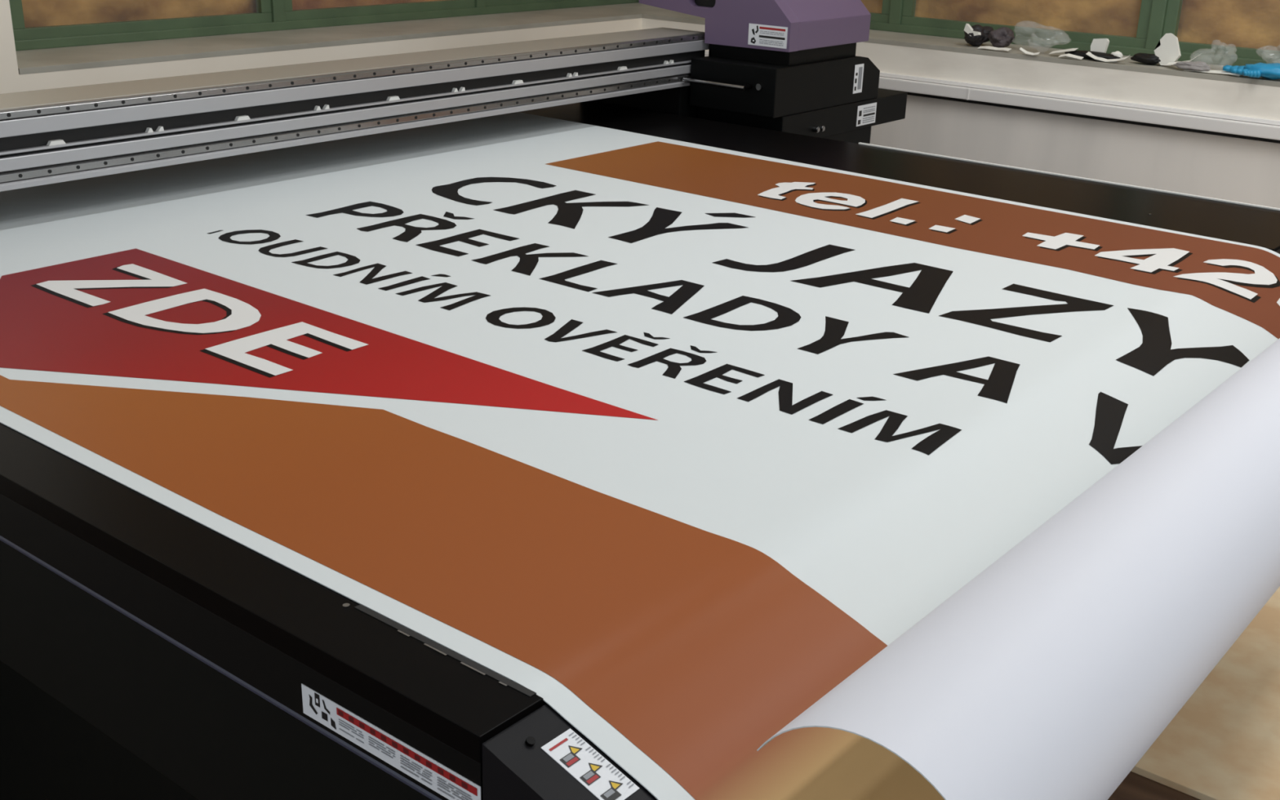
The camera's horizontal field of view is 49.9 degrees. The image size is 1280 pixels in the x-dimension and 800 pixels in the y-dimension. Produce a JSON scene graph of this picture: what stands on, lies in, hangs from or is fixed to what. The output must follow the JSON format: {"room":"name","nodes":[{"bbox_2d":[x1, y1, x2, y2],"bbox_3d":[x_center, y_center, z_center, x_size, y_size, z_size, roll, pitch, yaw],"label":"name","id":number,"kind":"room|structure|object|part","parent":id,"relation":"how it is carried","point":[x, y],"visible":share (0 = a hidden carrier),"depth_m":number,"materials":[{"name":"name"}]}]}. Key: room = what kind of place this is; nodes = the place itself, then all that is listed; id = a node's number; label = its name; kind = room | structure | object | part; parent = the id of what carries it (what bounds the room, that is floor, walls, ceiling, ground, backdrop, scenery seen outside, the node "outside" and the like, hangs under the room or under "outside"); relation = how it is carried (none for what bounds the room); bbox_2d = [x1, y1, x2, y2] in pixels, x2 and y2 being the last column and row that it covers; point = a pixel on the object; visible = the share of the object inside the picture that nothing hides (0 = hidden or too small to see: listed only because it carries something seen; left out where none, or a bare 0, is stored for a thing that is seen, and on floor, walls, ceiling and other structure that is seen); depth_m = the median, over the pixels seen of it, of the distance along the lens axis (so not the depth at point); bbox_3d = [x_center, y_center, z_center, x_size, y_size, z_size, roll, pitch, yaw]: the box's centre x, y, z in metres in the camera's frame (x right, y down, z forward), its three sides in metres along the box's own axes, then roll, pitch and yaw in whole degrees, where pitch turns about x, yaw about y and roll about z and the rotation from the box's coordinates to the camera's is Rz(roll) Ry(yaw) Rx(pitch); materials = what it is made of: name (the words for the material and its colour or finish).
{"room":"print shop","nodes":[
{"label":"print shop","id":0,"kind":"room"},
{"bbox_2d":[0,0,641,93],"bbox_3d":[-1.678,-1.145,2.500,0.588,2.740,5.740,18,26,36],"label":"wall","id":1,"kind":"structure","parent":0,"point":[11,82],"depth_m":3.18,"materials":[{"name":"beige paint"}]},
{"bbox_2d":[8,0,639,50],"bbox_3d":[-0.696,-1.635,3.596,0.062,1.250,2.226,18,26,36],"label":"window","id":2,"kind":"structure","parent":1,"relation":"in","point":[36,24],"depth_m":3.39,"materials":[{"name":"green paint"}]},
{"bbox_3d":[-1.170,-1.430,3.079,0.027,1.160,0.666,18,26,36],"label":"insulation panel","id":3,"kind":"part","parent":2,"relation":"part of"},
{"bbox_3d":[-1.147,-1.432,3.059,0.022,1.188,0.686,18,26,36],"label":"frame","id":4,"kind":"part","parent":2,"relation":"part of","materials":[{"name":"green paint"}]},
{"bbox_3d":[-0.715,-1.618,3.608,0.027,1.160,0.666,18,26,36],"label":"insulation panel","id":5,"kind":"part","parent":2,"relation":"part of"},
{"bbox_3d":[-0.692,-1.620,3.587,0.022,1.188,0.686,18,26,36],"label":"frame","id":6,"kind":"part","parent":2,"relation":"part of","materials":[{"name":"green paint"}]},
{"bbox_3d":[-0.237,-1.808,4.115,0.022,1.188,0.686,18,26,36],"label":"frame","id":7,"kind":"part","parent":2,"relation":"part of","materials":[{"name":"green paint"}]},
{"bbox_2d":[15,2,674,74],"bbox_3d":[-0.680,-1.058,3.853,0.568,0.012,2.508,18,26,36],"label":"trim","id":8,"kind":"structure","parent":1,"relation":"attached to","point":[79,57],"depth_m":3.39,"materials":[{"name":"paint"}]},
{"bbox_2d":[641,17,1279,208],"bbox_3d":[2.263,-1.095,2.682,5.342,2.740,0.535,18,26,36],"label":"wall","id":9,"kind":"structure","parent":0,"point":[1240,170],"depth_m":3.45,"materials":[{"name":"grey paint"}]},
{"bbox_2d":[641,11,1279,87],"bbox_3d":[2.241,-0.592,2.865,5.342,0.012,0.516,18,26,36],"label":"windowsill","id":10,"kind":"structure","parent":9,"relation":"attached to","point":[895,38],"depth_m":3.56,"materials":[{"name":"paint"}]},
{"bbox_2d":[964,24,993,46],"bbox_3d":[0.893,-0.967,3.645,0.067,0.056,0.101,18,26,36],"label":"rag","id":11,"kind":"object","parent":10,"relation":"on","point":[978,40],"visible":0.91,"depth_m":3.62,"materials":[{"name":"grey fabric"}]},
{"bbox_2d":[964,23,981,36],"bbox_3d":[0.871,-0.969,3.604,0.045,0.033,0.012,18,26,36],"label":"paper scrap","id":12,"kind":"object","parent":11,"relation":"on","point":[967,28],"visible":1,"depth_m":3.60,"materials":[{"name":"white paper"}]},
{"bbox_2d":[977,45,1011,51],"bbox_3d":[0.915,-0.909,3.558,0.092,0.009,0.021,20,27,39],"label":"vinyl offcut","id":13,"kind":"object","parent":10,"relation":"on","point":[985,46],"visible":1,"depth_m":3.56,"materials":[{"name":"white plastic"}]},
{"bbox_2d":[988,26,1014,47],"bbox_3d":[0.948,-0.949,3.603,0.077,0.054,0.062,-12,25,-32],"label":"rag","id":14,"kind":"object","parent":10,"relation":"on","point":[1002,37],"visible":0.98,"depth_m":3.58,"materials":[{"name":"grey fabric"}]},
{"bbox_2d":[1019,47,1039,55],"bbox_3d":[0.987,-0.883,3.488,0.010,0.015,0.056,-18,29,-42],"label":"vinyl offcut","id":15,"kind":"object","parent":10,"relation":"on","point":[1021,49],"visible":1,"depth_m":3.49,"materials":[{"name":"white plastic"}]},
{"bbox_2d":[1048,48,1078,53],"bbox_3d":[1.068,-0.880,3.469,0.065,0.019,0.029,18,26,36],"label":"vinyl offcut","id":16,"kind":"object","parent":10,"relation":"on","point":[1071,49],"visible":1,"depth_m":3.47,"materials":[{"name":"white plastic"}]},
{"bbox_2d":[1058,53,1084,59],"bbox_3d":[1.075,-0.857,3.432,0.060,0.010,0.019,18,26,36],"label":"vinyl offcut","id":17,"kind":"object","parent":10,"relation":"on","point":[1068,55],"visible":1,"depth_m":3.43,"materials":[{"name":"white plastic"}]},
{"bbox_2d":[1064,50,1119,59],"bbox_3d":[1.129,-0.861,3.436,0.153,0.020,0.042,18,26,36],"label":"scrap","id":18,"kind":"object","parent":10,"relation":"on","point":[1080,53],"visible":0.81,"depth_m":3.42,"materials":[{"name":"black"}]},
{"bbox_2d":[1090,38,1109,53],"bbox_3d":[1.150,-0.883,3.444,0.044,0.046,0.008,18,26,36],"label":"paper scrap","id":19,"kind":"object","parent":10,"relation":"on","point":[1100,45],"visible":0.81,"depth_m":3.44,"materials":[{"name":"white paper"}]},
{"bbox_2d":[1085,51,1128,62],"bbox_3d":[1.150,-0.844,3.386,0.108,0.022,0.021,18,26,37],"label":"vinyl offcut","id":20,"kind":"object","parent":10,"relation":"on","point":[1088,53],"visible":1,"depth_m":3.39,"materials":[{"name":"white plastic"}]},
{"bbox_2d":[1111,51,1123,57],"bbox_3d":[1.182,-0.853,3.412,0.031,0.024,0.022,18,26,36],"label":"paper scrap","id":21,"kind":"object","parent":10,"relation":"on","point":[1118,54],"visible":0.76,"depth_m":3.40,"materials":[{"name":"white paper"}]},
{"bbox_2d":[1130,53,1160,64],"bbox_3d":[1.249,-0.835,3.369,0.100,0.026,0.056,18,26,36],"label":"scrap","id":22,"kind":"object","parent":10,"relation":"on","point":[1148,59],"visible":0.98,"depth_m":3.36,"materials":[{"name":"black"}]},
{"bbox_2d":[1154,33,1181,66],"bbox_3d":[1.277,-0.848,3.327,0.064,0.077,0.008,18,26,36],"label":"paper scrap","id":23,"kind":"object","parent":10,"relation":"on","point":[1167,49],"visible":1,"depth_m":3.32,"materials":[{"name":"white paper"}]},
{"bbox_2d":[1165,53,1200,65],"bbox_3d":[1.300,-0.815,3.292,0.072,0.033,0.029,18,26,36],"label":"vinyl offcut","id":24,"kind":"object","parent":10,"relation":"on","point":[1169,63],"visible":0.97,"depth_m":3.30,"materials":[{"name":"white plastic"}]},
{"bbox_2d":[1173,61,1210,71],"bbox_3d":[1.310,-0.793,3.265,0.090,0.024,0.033,18,26,36],"label":"scrap","id":25,"kind":"object","parent":10,"relation":"on","point":[1185,65],"visible":1,"depth_m":3.25,"materials":[{"name":"grey"}]},
{"bbox_2d":[1184,69,1239,76],"bbox_3d":[1.349,-0.774,3.240,0.131,0.008,0.029,18,27,37],"label":"vinyl offcut","id":26,"kind":"object","parent":10,"relation":"on","point":[1210,70],"visible":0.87,"depth_m":3.23,"materials":[{"name":"white plastic"}]},
{"bbox_2d":[1222,62,1279,79],"bbox_3d":[1.433,-0.759,3.168,0.177,0.036,0.092,18,26,36],"label":"glove","id":27,"kind":"object","parent":10,"relation":"on","point":[1268,71],"visible":1,"depth_m":3.15,"materials":[{"name":"blue rubber"}]},
{"bbox_2d":[704,50,1279,143],"bbox_3d":[2.066,-0.427,2.701,5.342,0.040,0.032,18,26,36],"label":"trim","id":28,"kind":"structure","parent":9,"relation":"attached to","point":[1135,112],"depth_m":3.41,"materials":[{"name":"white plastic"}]},
{"bbox_2d":[860,0,1279,66],"bbox_3d":[1.919,-1.278,2.869,4.512,1.250,0.062,18,26,36],"label":"window","id":29,"kind":"structure","parent":9,"relation":"in","point":[1239,33],"depth_m":3.57,"materials":[{"name":"green paint"}]},
{"bbox_3d":[0.484,-1.720,3.971,0.686,1.160,0.027,18,26,36],"label":"insulation panel","id":30,"kind":"part","parent":29,"relation":"part of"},
{"bbox_3d":[0.466,-1.722,3.946,0.706,1.188,0.022,18,26,36],"label":"frame","id":31,"kind":"part","parent":29,"relation":"part of","materials":[{"name":"green paint"}]},
{"bbox_3d":[1.042,-1.540,3.515,0.706,1.188,0.022,18,26,36],"label":"frame","id":32,"kind":"part","parent":29,"relation":"part of","materials":[{"name":"green paint"}]},
{"bbox_3d":[1.060,-1.538,3.540,0.686,1.160,0.027,18,26,36],"label":"insulation panel","id":33,"kind":"part","parent":29,"relation":"part of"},
{"bbox_3d":[1.617,-1.358,3.084,0.706,1.188,0.022,18,26,36],"label":"frame","id":34,"kind":"part","parent":29,"relation":"part of","materials":[{"name":"green paint"}]},
{"bbox_3d":[1.635,-1.356,3.109,0.686,1.160,0.026,18,26,36],"label":"insulation panel","id":35,"kind":"part","parent":29,"relation":"part of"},
{"bbox_2d":[1107,771,1199,799],"bbox_3d":[0.362,0.862,1.389,6.030,0.100,5.840,18,26,36],"label":"floor","id":36,"kind":"structure","parent":0,"point":[1135,786],"depth_m":2.03,"materials":[{"name":"brown wood"}]},
{"bbox_2d":[0,27,709,191],"bbox_3d":[-0.629,-0.212,2.708,0.444,0.910,2.680,18,26,36],"label":"gantry","id":37,"kind":"object","parent":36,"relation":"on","point":[47,136],"visible":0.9,"depth_m":2.34,"materials":[{"name":"silver metal"}]},
{"bbox_3d":[-0.577,-0.449,2.319,0.019,0.014,2.300,18,26,36],"label":"guide rail","id":38,"kind":"part","parent":37,"relation":"part of","materials":[{"name":"silver metal"}]},
{"bbox_3d":[-0.572,-0.529,2.286,0.012,0.013,2.300,18,26,36],"label":"guide rail","id":39,"kind":"part","parent":37,"relation":"part of","materials":[{"name":"silver metal"}]},
{"bbox_2d":[639,0,907,143],"bbox_3d":[0.305,-0.572,3.371,0.436,1.160,0.625,18,26,36],"label":"carriage","id":40,"kind":"object","parent":37,"relation":"attached to","point":[790,66],"visible":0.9,"depth_m":3.07,"materials":[{"name":"purple"}]},
{"bbox_3d":[0.162,-0.696,3.030,0.166,0.010,0.010,18,26,36],"label":"handle","id":41,"kind":"part","parent":40,"relation":"part of","materials":[{"name":"silver metal"}]},
{"bbox_3d":[0.233,-0.681,2.993,0.011,0.013,0.028,18,26,36],"label":"handle mount","id":42,"kind":"part","parent":40,"relation":"part of","materials":[{"name":"black"}]},
{"bbox_2d":[639,0,871,52],"bbox_3d":[0.269,-0.971,3.167,0.420,0.271,0.342,18,26,36],"label":"hood","id":43,"kind":"object","parent":40,"relation":"attached to","point":[731,25],"depth_m":3.05,"materials":[{"name":"purple plastic"}]},
{"bbox_2d":[0,101,1279,799],"bbox_3d":[-0.256,0.054,2.273,2.228,0.743,1.966,18,26,36],"label":"bed","id":44,"kind":"object","parent":36,"relation":"on","point":[148,652],"visible":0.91,"depth_m":1.11,"materials":[{"name":"black metal"}]},
{"bbox_3d":[-0.904,0.085,1.539,2.091,0.162,0.022,18,26,36],"label":"panel","id":45,"kind":"part","parent":44,"relation":"part of","materials":[{"name":"black"}]},
{"bbox_3d":[-0.906,-0.013,1.487,2.100,0.046,0.029,18,26,36],"label":"rail","id":46,"kind":"part","parent":44,"relation":"part of","materials":[{"name":"black"}]},
{"bbox_3d":[-0.137,0.171,0.945,0.174,0.001,0.006,18,26,36],"label":"bed plate","id":47,"kind":"part","parent":44,"relation":"part of","materials":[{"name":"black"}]},
{"bbox_2d":[0,111,1279,799],"bbox_3d":[-0.154,-0.215,1.963,2.214,0.159,1.662,18,26,36],"label":"printed banner","id":48,"kind":"object","parent":44,"relation":"on","point":[771,478],"visible":0.98,"depth_m":1.34,"materials":[{"name":"white plastic"}]},
{"bbox_3d":[0.815,-0.406,2.526,0.951,0.003,0.007,18,26,36],"label":"edge trim","id":49,"kind":"part","parent":44,"relation":"part of","materials":[{"name":"white"}]},
{"bbox_2d":[1130,586,1279,799],"bbox_3d":[2.229,0.670,1.883,2.800,0.012,1.545,18,26,36],"label":"board","id":50,"kind":"object","parent":36,"relation":"on","point":[1224,743],"visible":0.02,"depth_m":2.15,"materials":[{"name":"beige wood"}]}
]}

